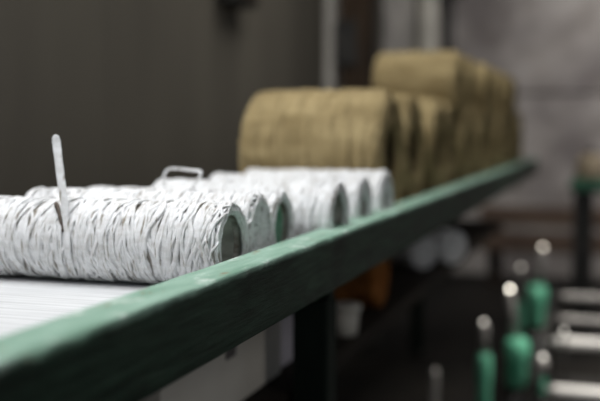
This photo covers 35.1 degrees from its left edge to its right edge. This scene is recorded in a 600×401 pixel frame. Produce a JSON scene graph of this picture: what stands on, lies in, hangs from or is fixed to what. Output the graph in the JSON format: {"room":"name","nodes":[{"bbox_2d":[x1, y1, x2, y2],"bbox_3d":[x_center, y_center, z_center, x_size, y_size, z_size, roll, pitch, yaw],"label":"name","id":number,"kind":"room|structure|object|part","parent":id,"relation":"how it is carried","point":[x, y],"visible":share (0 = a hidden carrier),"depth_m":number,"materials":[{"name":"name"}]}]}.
{"room":"textile factory","nodes":[
{"label":"textile factory","id":0,"kind":"room"},
{"bbox_2d":[0,0,381,198],"bbox_3d":[-0.602,-0.686,3.101,0.200,3.200,9.600,1,4,18],"label":"wall","id":1,"kind":"structure","parent":0,"point":[131,91],"depth_m":3.06,"materials":[{"name":"grey paint"}]},
{"bbox_2d":[216,0,258,9],"bbox_3d":[-0.240,-1.361,3.675,0.100,1.200,0.240,1,4,18],"label":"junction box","id":2,"kind":"object","parent":1,"relation":"attached to","point":[239,4],"visible":1,"depth_m":3.71,"materials":[{"name":"metal"}]},
{"bbox_2d":[324,0,340,89],"bbox_3d":[0.193,-0.836,5.119,0.050,3.200,0.282,1,4,18],"label":"trim","id":3,"kind":"structure","parent":1,"relation":"attached to","point":[332,8],"depth_m":4.99,"materials":[{"name":"grey paint"}]},
{"bbox_2d":[381,0,415,52],"bbox_3d":[0.710,-0.955,6.726,0.030,3.200,1.066,1,4,18],"label":"trim","id":4,"kind":"structure","parent":1,"relation":"attached to","point":[398,19],"depth_m":6.57,"materials":[{"name":"grey paint"}]},
{"bbox_2d":[415,0,438,51],"bbox_3d":[0.947,-0.934,7.111,0.200,3.100,0.200,1,4,18],"label":"pipe","id":5,"kind":"object","parent":1,"relation":"attached to","point":[427,11],"visible":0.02,"depth_m":7.01,"materials":[{"name":"metal"}]},
{"bbox_2d":[336,272,599,400],"bbox_3d":[2.993,1.038,2.154,7.600,0.100,9.800,1,4,18],"label":"floor","id":6,"kind":"structure","parent":0,"point":[455,308],"depth_m":4.95,"materials":[{"name":"black concrete"}]},
{"bbox_2d":[293,290,336,400],"bbox_3d":[-0.246,0.558,1.705,0.670,0.924,0.100,1,4,18],"label":"post","id":7,"kind":"object","parent":6,"relation":"on","point":[314,325],"visible":0.21,"depth_m":1.57,"materials":[{"name":"green paint"}]},
{"bbox_2d":[0,274,155,336],"bbox_3d":[0.075,0.013,2.625,0.632,0.025,5.520,1,4,18],"label":"tabletop","id":8,"kind":"object","parent":7,"relation":"on","point":[25,301],"visible":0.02,"depth_m":1.12,"materials":[{"name":"white paint"}]},
{"bbox_2d":[0,134,248,283],"bbox_3d":[-0.245,0.010,1.220,0.348,0.190,0.112,1,4,18],"label":"spool","id":9,"kind":"object","parent":8,"relation":"on","point":[115,240],"visible":0.93,"depth_m":1.18,"materials":[{"name":"white fabric"}]},
{"bbox_2d":[25,187,271,252],"bbox_3d":[-0.220,0.040,1.339,0.350,0.114,0.114,1,4,16],"label":"spool","id":10,"kind":"object","parent":8,"relation":"on","point":[255,207],"visible":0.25,"depth_m":1.30,"materials":[{"name":"white fabric"}]},
{"bbox_2d":[87,167,294,244],"bbox_3d":[-0.177,0.020,1.447,0.325,0.138,0.110,1,4,18],"label":"spool","id":11,"kind":"object","parent":8,"relation":"on","point":[281,208],"visible":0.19,"depth_m":1.43,"materials":[{"name":"white fabric"}]},
{"bbox_2d":[152,178,348,237],"bbox_3d":[-0.086,0.023,1.550,0.318,0.115,0.116,1,4,18],"label":"spool","id":12,"kind":"object","parent":8,"relation":"on","point":[317,205],"visible":0.3,"depth_m":1.48,"materials":[{"name":"white fabric"}]},
{"bbox_2d":[0,158,537,400],"bbox_3d":[0.405,0.004,2.532,0.050,0.083,5.550,1,4,18],"label":"beam","id":13,"kind":"structure","parent":8,"relation":"attached to","point":[132,346],"depth_m":0.94,"materials":[{"name":"green paint"}]},
{"bbox_2d":[209,172,372,218],"bbox_3d":[-0.021,0.009,1.717,0.289,0.118,0.117,1,4,18],"label":"spool","id":14,"kind":"object","parent":8,"relation":"on","point":[358,188],"visible":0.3,"depth_m":1.68,"materials":[{"name":"white fabric"}]},
{"bbox_2d":[245,168,392,210],"bbox_3d":[0.032,-0.003,1.878,0.289,0.120,0.119,1,4,18],"label":"spool","id":15,"kind":"object","parent":8,"relation":"on","point":[380,181],"visible":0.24,"depth_m":1.84,"materials":[{"name":"white fabric"}]},
{"bbox_2d":[239,88,404,203],"bbox_3d":[0.054,-0.102,2.085,0.311,0.285,0.286,1,4,18],"label":"spool","id":16,"kind":"object","parent":8,"relation":"on","point":[351,129],"visible":0.69,"depth_m":1.97},
{"bbox_2d":[393,93,424,201],"bbox_3d":[0.134,-0.122,2.357,0.310,0.286,0.285,1,4,18],"label":"spool","id":17,"kind":"object","parent":8,"relation":"on","point":[411,113],"visible":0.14,"depth_m":2.30},
{"bbox_2d":[415,97,447,194],"bbox_3d":[0.235,-0.142,2.623,0.311,0.285,0.286,1,4,18],"label":"spool","id":18,"kind":"object","parent":8,"relation":"on","point":[433,112],"visible":0.26,"depth_m":2.51},
{"bbox_2d":[439,100,456,186],"bbox_3d":[0.306,-0.163,2.898,0.310,0.286,0.285,1,4,18],"label":"spool","id":19,"kind":"object","parent":8,"relation":"on","point":[450,115],"visible":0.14,"depth_m":2.89},
{"bbox_2d":[452,104,474,183],"bbox_3d":[0.411,-0.182,3.163,0.311,0.285,0.286,1,4,18],"label":"spool","id":20,"kind":"object","parent":8,"relation":"on","point":[465,132],"visible":0.23,"depth_m":3.04},
{"bbox_2d":[372,50,464,114],"bbox_3d":[0.378,-0.370,3.009,0.267,0.205,0.206,1,4,18],"label":"spool","id":21,"kind":"object","parent":20,"relation":"on","point":[440,75],"visible":0.7,"depth_m":2.92},
{"bbox_2d":[472,105,486,176],"bbox_3d":[0.504,-0.202,3.430,0.310,0.286,0.285,1,4,18],"label":"spool","id":22,"kind":"object","parent":8,"relation":"on","point":[480,129],"visible":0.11,"depth_m":3.33},
{"bbox_2d":[463,57,476,112],"bbox_3d":[0.464,-0.390,3.280,0.267,0.206,0.206,1,4,18],"label":"spool","id":23,"kind":"object","parent":22,"relation":"on","point":[470,71],"visible":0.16,"depth_m":3.19},
{"bbox_2d":[485,108,494,172],"bbox_3d":[0.590,-0.222,3.701,0.311,0.285,0.286,1,4,18],"label":"spool","id":24,"kind":"object","parent":8,"relation":"on","point":[490,125],"visible":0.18,"depth_m":3.67},
{"bbox_2d":[474,62,490,115],"bbox_3d":[0.567,-0.410,3.545,0.267,0.205,0.206,1,4,18],"label":"spool","id":25,"kind":"object","parent":24,"relation":"on","point":[483,81],"visible":0.27,"depth_m":3.44},
{"bbox_2d":[493,109,505,169],"bbox_3d":[0.690,-0.242,3.967,0.310,0.286,0.285,1,4,18],"label":"spool","id":26,"kind":"object","parent":8,"relation":"on","point":[499,119],"visible":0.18,"depth_m":3.84},
{"bbox_2d":[489,67,497,115],"bbox_3d":[0.650,-0.430,3.816,0.267,0.206,0.206,1,4,18],"label":"spool","id":27,"kind":"object","parent":26,"relation":"on","point":[493,75],"visible":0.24,"depth_m":3.74},
{"bbox_2d":[504,112,508,165],"bbox_3d":[0.766,-0.262,4.241,0.311,0.285,0.286,1,4,18],"label":"spool","id":28,"kind":"object","parent":8,"relation":"on","point":[506,115],"visible":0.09,"depth_m":4.24},
{"bbox_2d":[496,71,506,115],"bbox_3d":[0.744,-0.450,4.084,0.267,0.205,0.206,1,4,18],"label":"spool","id":29,"kind":"object","parent":28,"relation":"on","point":[502,93],"visible":0.2,"depth_m":3.98},
{"bbox_2d":[508,113,516,164],"bbox_3d":[0.862,-0.282,4.508,0.310,0.286,0.285,1,4,18],"label":"spool","id":30,"kind":"object","parent":8,"relation":"on","point":[512,122],"visible":0.21,"depth_m":4.39},
{"bbox_2d":[505,75,513,119],"bbox_3d":[0.837,-0.470,4.352,0.267,0.206,0.206,1,4,18],"label":"spool","id":31,"kind":"object","parent":30,"relation":"on","point":[509,80],"visible":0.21,"depth_m":4.26},
{"bbox_2d":[516,113,522,161],"bbox_3d":[0.951,-0.302,4.778,0.311,0.285,0.286,1,4,18],"label":"spool","id":32,"kind":"object","parent":8,"relation":"on","point":[518,116],"visible":0.19,"depth_m":4.70},
{"bbox_2d":[513,79,516,114],"bbox_3d":[0.911,-0.490,4.626,0.267,0.205,0.206,1,4,18],"label":"spool","id":33,"kind":"object","parent":32,"relation":"on","point":[514,81],"visible":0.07,"depth_m":4.62},
{"bbox_2d":[242,219,500,400],"bbox_3d":[-0.023,0.285,2.376,0.495,0.040,4.950,1,4,18],"label":"shelf","id":34,"kind":"object","parent":7,"relation":"on","point":[407,285],"visible":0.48,"depth_m":2.47,"materials":[{"name":"brown wood"}]},
{"bbox_2d":[142,321,279,400],"bbox_3d":[-0.270,0.254,1.542,0.342,0.146,0.480,1,4,18],"label":"box","id":35,"kind":"object","parent":34,"relation":"on","point":[234,375],"visible":0.1,"depth_m":1.51,"materials":[{"name":"grey cardboard"}]},
{"bbox_2d":[280,314,292,367],"bbox_3d":[-0.144,0.227,1.876,0.292,0.150,0.165,1,4,18],"label":"carton","id":36,"kind":"object","parent":34,"relation":"on","point":[286,325],"visible":0.04,"depth_m":1.78,"materials":[{"name":"grey cardboard"}]},
{"bbox_2d":[336,301,361,336],"bbox_3d":[0.099,0.255,2.044,0.068,0.068,0.068,1,4,18],"label":"plastic pot","id":37,"kind":"object","parent":34,"relation":"on","point":[347,312],"visible":0.75,"depth_m":2.02,"materials":[{"name":"white plastic"}]},
{"bbox_3d":[0.099,0.228,2.042,0.068,0.013,0.068,1,4,18],"label":"lid","id":38,"kind":"part","parent":37,"relation":"part of","materials":[{"name":"white plastic"}]},
{"bbox_2d":[334,259,388,307],"bbox_3d":[0.111,0.189,2.383,0.204,0.154,0.154,1,4,18],"label":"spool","id":39,"kind":"object","parent":34,"relation":"on","point":[370,288],"visible":0.37,"depth_m":2.31},
{"bbox_2d":[388,237,436,268],"bbox_3d":[0.352,0.160,3.081,0.107,0.106,0.174,-2,5,-29],"label":"spool","id":40,"kind":"object","parent":34,"relation":"on","point":[422,254],"visible":0.5,"depth_m":3.01,"materials":[{"name":"white paper"}]},
{"bbox_2d":[427,228,466,263],"bbox_3d":[0.463,0.147,3.192,0.115,0.114,0.174,-2,5,-29],"label":"spool","id":41,"kind":"object","parent":34,"relation":"on","point":[451,245],"visible":0.57,"depth_m":3.12,"materials":[{"name":"white paper"}]},
{"bbox_2d":[335,0,380,347],"bbox_3d":[0.306,-0.728,5.016,0.220,3.000,0.220,1,4,18],"label":"timber post","id":42,"kind":"object","parent":6,"relation":"on","point":[355,31],"visible":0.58,"depth_m":4.93,"materials":[{"name":"wood"}]},
{"bbox_2d":[431,368,438,400],"bbox_3d":[0.508,0.756,3.582,0.100,0.251,0.100,1,4,18],"label":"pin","id":43,"kind":"object","parent":6,"relation":"on","point":[434,377],"visible":1,"depth_m":3.57,"materials":[{"name":"silver metal"}]},
{"bbox_2d":[405,184,517,356],"bbox_3d":[0.785,0.330,4.779,0.590,0.924,0.100,1,4,18],"label":"post","id":44,"kind":"object","parent":6,"relation":"on","point":[417,310],"visible":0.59,"depth_m":4.83,"materials":[{"name":"green paint"}]},
{"bbox_2d":[475,320,491,400],"bbox_3d":[0.680,0.663,3.519,0.072,0.447,0.072,1,4,18],"label":"spindle post","id":45,"kind":"object","parent":6,"relation":"on","point":[483,378],"visible":1,"depth_m":3.50,"materials":[{"name":"metal"}]},
{"bbox_3d":[0.679,0.512,3.508,0.035,0.116,0.033,1,4,18],"label":"spindle rod","id":46,"kind":"part","parent":45,"relation":"part of","materials":[{"name":"metal"}]},
{"bbox_2d":[504,287,529,400],"bbox_3d":[0.838,0.604,3.674,0.116,0.542,0.116,1,4,18],"label":"spindle post","id":47,"kind":"object","parent":6,"relation":"on","point":[516,348],"visible":1,"depth_m":3.65,"materials":[{"name":"metal"}]},
{"bbox_3d":[0.819,0.442,3.668,0.054,0.190,0.033,1,4,18],"label":"spindle rod","id":48,"kind":"part","parent":47,"relation":"part of","materials":[{"name":"metal"}]},
{"bbox_3d":[0.838,0.796,3.688,0.116,0.156,0.116,1,4,18],"label":"stem","id":49,"kind":"part","parent":47,"relation":"part of","materials":[{"name":"metal"}]},
{"bbox_2d":[516,265,524,336],"bbox_3d":[1.125,0.558,4.842,0.054,0.459,0.054,1,4,18],"label":"spindle post","id":50,"kind":"object","parent":6,"relation":"on","point":[520,307],"visible":0.84,"depth_m":4.82,"materials":[{"name":"metal"}]},
{"bbox_3d":[1.124,0.430,4.833,0.036,0.173,0.033,1,4,18],"label":"spindle rod","id":51,"kind":"part","parent":50,"relation":"part of","materials":[{"name":"metal"}]},
{"bbox_2d":[526,245,547,377],"bbox_3d":[1.101,0.512,4.425,0.117,0.614,0.117,1,4,18],"label":"spindle post","id":52,"kind":"object","parent":6,"relation":"on","point":[536,293],"visible":0.91,"depth_m":4.39,"materials":[{"name":"metal"}]},
{"bbox_3d":[1.101,0.702,4.439,0.117,0.234,0.117,1,4,18],"label":"stem","id":53,"kind":"part","parent":52,"relation":"part of","materials":[{"name":"metal"}]},
{"bbox_3d":[1.117,0.310,4.404,0.050,0.178,0.033,1,4,18],"label":"spindle rod","id":54,"kind":"part","parent":52,"relation":"part of","materials":[{"name":"metal"}]},
{"bbox_2d":[479,205,599,284],"bbox_3d":[3.476,0.382,6.320,4.500,0.594,0.210,1,4,18],"label":"bench","id":55,"kind":"object","parent":6,"relation":"on","point":[536,216],"visible":0.8,"depth_m":6.81,"materials":[{"name":"brown wood"}]},
{"bbox_3d":[1.451,0.335,7.045,0.100,0.579,0.090,1,4,18],"label":"leg","id":56,"kind":"part","parent":55,"relation":"part of","materials":[{"name":"brown wood"}]},
{"bbox_3d":[3.462,0.344,6.275,4.500,0.138,0.120,1,4,18],"label":"rail","id":57,"kind":"part","parent":55,"relation":"part of","materials":[{"name":"brown wood"}]},
{"bbox_3d":[3.462,0.157,6.261,4.500,0.137,0.120,1,4,18],"label":"rail","id":58,"kind":"part","parent":55,"relation":"part of","materials":[{"name":"brown wood"}]},
{"bbox_2d":[538,355,547,400],"bbox_3d":[0.852,0.720,3.340,0.035,0.361,0.033,1,4,18],"label":"spindle post","id":59,"kind":"object","parent":6,"relation":"on","point":[542,362],"visible":1,"depth_m":3.32,"materials":[{"name":"metal"}]},
{"bbox_3d":[0.852,0.583,3.330,0.035,0.057,0.033,1,4,18],"label":"spindle rod","id":60,"kind":"part","parent":59,"relation":"part of","materials":[{"name":"metal"}]},
{"bbox_2d":[534,285,599,400],"bbox_3d":[1.575,0.646,3.641,1.260,0.462,0.790,1,4,18],"label":"machine","id":61,"kind":"object","parent":6,"relation":"on","point":[562,387],"visible":0.97,"depth_m":3.86,"materials":[{"name":"metal"}]},
{"bbox_3d":[0.990,0.632,3.832,0.030,0.462,0.790,1,4,18],"label":"frame","id":62,"kind":"part","parent":61,"relation":"part of","materials":[{"name":"metal"}]},
{"bbox_2d":[556,177,599,335],"bbox_3d":[1.621,0.309,5.399,0.290,0.874,0.260,1,4,18],"label":"table","id":63,"kind":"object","parent":6,"relation":"on","point":[583,189],"depth_m":5.34,"materials":[{"name":"metal"}]},
{"bbox_2d":[574,149,599,178],"bbox_3d":[1.640,-0.208,5.355,0.184,0.165,0.184,1,4,18],"label":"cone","id":64,"kind":"object","parent":63,"relation":"on","point":[588,165],"visible":1,"depth_m":5.29,"materials":[{"name":"brown fabric"}]},
{"bbox_2d":[438,0,599,278],"bbox_3d":[4.464,-0.945,6.589,7.650,3.200,0.200,1,4,18],"label":"wall","id":65,"kind":"structure","parent":0,"point":[550,48],"depth_m":7.36,"materials":[{"name":"concrete"}]},
{"bbox_2d":[442,0,453,276],"bbox_3d":[1.168,-0.958,7.437,0.140,3.100,0.241,1,4,18],"label":"conduit","id":66,"kind":"object","parent":65,"relation":"attached to","point":[448,5],"visible":0.05,"depth_m":7.30,"materials":[{"name":"metal"}]}
]}

